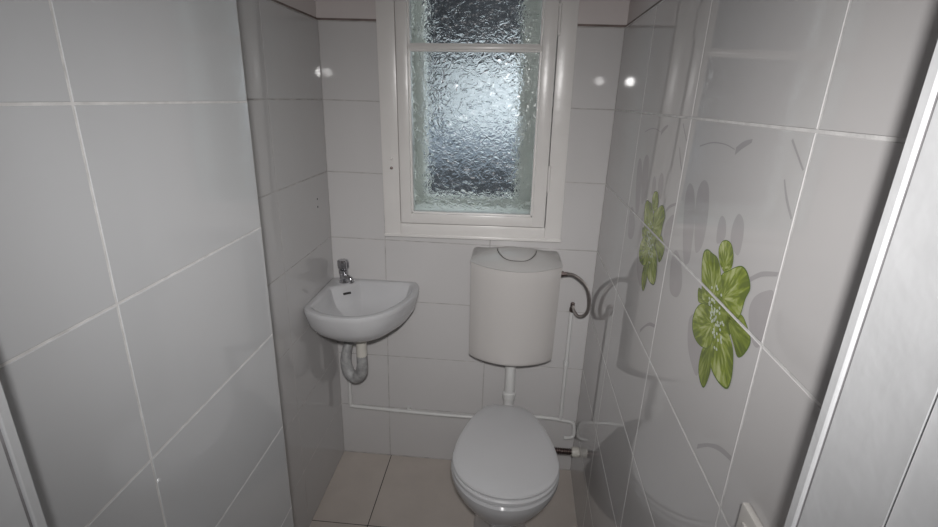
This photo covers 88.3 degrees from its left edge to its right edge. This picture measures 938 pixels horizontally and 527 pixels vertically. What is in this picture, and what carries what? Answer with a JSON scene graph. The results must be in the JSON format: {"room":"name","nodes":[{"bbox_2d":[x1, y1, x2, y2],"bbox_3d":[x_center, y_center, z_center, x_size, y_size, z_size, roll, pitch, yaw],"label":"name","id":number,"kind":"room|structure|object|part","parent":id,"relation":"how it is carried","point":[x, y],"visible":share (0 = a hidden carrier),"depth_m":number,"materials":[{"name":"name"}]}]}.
{"room":"bathroom","nodes":[
{"label":"bathroom","id":0,"kind":"room"},
{"bbox_2d":[0,0,293,526],"bbox_3d":[-0.525,0.019,0.740,0.153,2.500,0.599,3,19,4],"label":"wall","id":1,"kind":"structure","parent":0,"point":[139,380],"depth_m":0.66,"materials":[{"name":"white tile"}]},
{"bbox_2d":[236,0,343,526],"bbox_3d":[-0.593,-0.246,1.509,0.107,2.500,1.072,3,19,4],"label":"wall","id":2,"kind":"structure","parent":0,"point":[279,39],"depth_m":1.54,"materials":[{"name":"white tile"}]},
{"bbox_2d":[309,451,576,526],"bbox_3d":[-0.037,1.425,0.667,2.200,0.080,3.741,3,19,4],"label":"floor","id":3,"kind":"structure","parent":0,"point":[364,489],"depth_m":1.94,"materials":[{"name":"beige tile"}]},
{"bbox_2d":[451,404,559,526],"bbox_3d":[0.123,0.786,1.767,0.356,0.428,0.628,3,19,4],"label":"toilet","id":4,"kind":"object","parent":3,"relation":"on","point":[505,467],"visible":1,"depth_m":1.54,"materials":[{"name":"ceramic"}]},
{"bbox_3d":[0.123,0.634,1.639,0.348,0.016,0.467,3,19,4],"label":"seat","id":5,"kind":"part","parent":4,"relation":"part of","materials":[{"name":"plastic"}]},
{"bbox_2d":[315,0,629,469],"bbox_3d":[-0.009,-0.346,1.860,1.033,2.500,0.250,3,19,4],"label":"wall","id":6,"kind":"structure","parent":0,"point":[425,363],"depth_m":1.85,"materials":[{"name":"white tile"}]},
{"bbox_2d":[304,258,418,341],"bbox_3d":[-0.372,0.140,1.730,0.354,0.227,0.364,3,19,4],"label":"basin","id":7,"kind":"object","parent":6,"relation":"attached to","point":[348,308],"visible":1,"depth_m":1.76,"materials":[{"name":"ceramic"}]},
{"bbox_2d":[337,258,353,283],"bbox_3d":[-0.465,0.032,1.830,0.074,0.093,0.068,3,19,4],"label":"tap","id":8,"kind":"object","parent":7,"relation":"on","point":[343,264],"depth_m":1.82,"materials":[{"name":"silver metal"}]},
{"bbox_2d":[340,341,367,382],"bbox_3d":[-0.457,0.332,1.880,0.099,0.235,0.231,-8,21,-27],"label":"trap","id":9,"kind":"object","parent":7,"relation":"attached to","point":[352,375],"visible":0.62,"depth_m":1.84,"materials":[{"name":"beige plastic"}]},
{"bbox_2d":[348,381,473,418],"bbox_3d":[-0.172,0.450,1.997,0.679,0.414,0.029,3,19,4],"label":"pipe","id":10,"kind":"object","parent":6,"relation":"attached to","point":[395,410],"visible":0.75,"depth_m":2.05,"materials":[{"name":"white plastic"}]},
{"bbox_2d":[375,0,578,242],"bbox_3d":[0.028,-0.681,1.764,0.691,1.212,0.350,3,19,4],"label":"window","id":11,"kind":"structure","parent":6,"relation":"in","point":[475,96],"depth_m":1.66,"materials":[{"name":"white paint"}]},
{"bbox_3d":[0.014,-0.446,1.696,0.434,0.546,0.004,2,19,4],"label":"pane","id":12,"kind":"part","parent":11,"relation":"part of","materials":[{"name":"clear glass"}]},
{"bbox_3d":[0.022,-0.896,1.543,0.434,0.361,0.004,2,19,4],"label":"pane","id":13,"kind":"part","parent":11,"relation":"part of","materials":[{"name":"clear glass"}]},
{"bbox_2d":[469,247,562,365],"bbox_3d":[0.163,0.148,1.780,0.324,0.421,0.187,3,19,4],"label":"toilet cistern","id":14,"kind":"object","parent":6,"relation":"attached to","point":[514,291],"visible":1,"depth_m":1.71,"materials":[{"name":"plastic"}]},
{"bbox_2d":[502,366,515,405],"bbox_3d":[0.158,0.483,1.913,0.060,0.295,0.077,3,19,4],"label":"pipe","id":15,"kind":"object","parent":14,"relation":"attached to","point":[509,392],"visible":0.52,"depth_m":1.90,"materials":[{"name":"white plastic"}]},
{"bbox_3d":[0.169,-0.024,1.722,0.324,0.054,0.185,3,19,4],"label":"lid","id":16,"kind":"part","parent":14,"relation":"part of","materials":[{"name":"plastic"}]},
{"bbox_3d":[0.168,-0.032,1.696,0.136,0.026,0.082,3,19,4],"label":"push plate","id":17,"kind":"part","parent":14,"relation":"part of","materials":[{"name":"plastic"}]},
{"bbox_2d":[561,271,590,317],"bbox_3d":[0.389,0.114,1.791,0.121,0.194,0.084,3,19,4],"label":"supply hose","id":18,"kind":"object","parent":14,"relation":"attached to","point":[572,306],"visible":1,"depth_m":1.75,"materials":[{"name":"metal"}]},
{"bbox_2d":[534,312,575,439],"bbox_3d":[0.360,0.458,1.944,0.190,0.580,0.030,3,19,4],"label":"pipe","id":19,"kind":"object","parent":6,"relation":"attached to","point":[566,361],"visible":0.95,"depth_m":1.97,"materials":[{"name":"white metal"}]},
{"bbox_2d":[570,0,937,526],"bbox_3d":[0.470,-0.092,1.168,0.101,2.500,1.644,4,19,5],"label":"wall","id":20,"kind":"structure","parent":0,"point":[756,148],"depth_m":0.68,"materials":[{"name":"white tile"}]},
{"bbox_2d":[554,447,579,456],"bbox_3d":[0.374,0.739,1.905,0.120,0.038,0.039,3,19,4],"label":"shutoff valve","id":21,"kind":"object","parent":20,"relation":"attached to","point":[574,451],"visible":0.8,"depth_m":1.89,"materials":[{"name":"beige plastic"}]},
{"bbox_2d":[736,502,762,526],"bbox_3d":[0.330,0.344,0.561,0.012,0.088,0.084,3,19,4],"label":"wall switch","id":22,"kind":"object","parent":20,"relation":"attached to","point":[747,517],"visible":1,"depth_m":0.57,"materials":[{"name":"plastic"}]},
{"bbox_3d":[0.009,0.188,0.300,2.200,2.500,0.248,3,19,4],"label":"wall","id":23,"kind":"structure","parent":0,"visible":0},
{"bbox_2d":[0,382,46,526],"bbox_3d":[-0.452,0.379,0.393,0.032,2.050,0.255,3,19,4],"label":"trim","id":24,"kind":"structure","parent":23,"relation":"attached to","point":[20,506],"depth_m":0.45,"materials":[{"name":"paint"}]},
{"bbox_2d":[784,41,937,526],"bbox_3d":[0.288,0.417,0.355,0.032,2.050,0.281,3,19,4],"label":"door","id":25,"kind":"structure","parent":23,"relation":"attached to","point":[871,460],"depth_m":0.34,"materials":[{"name":"paint"}]}
]}

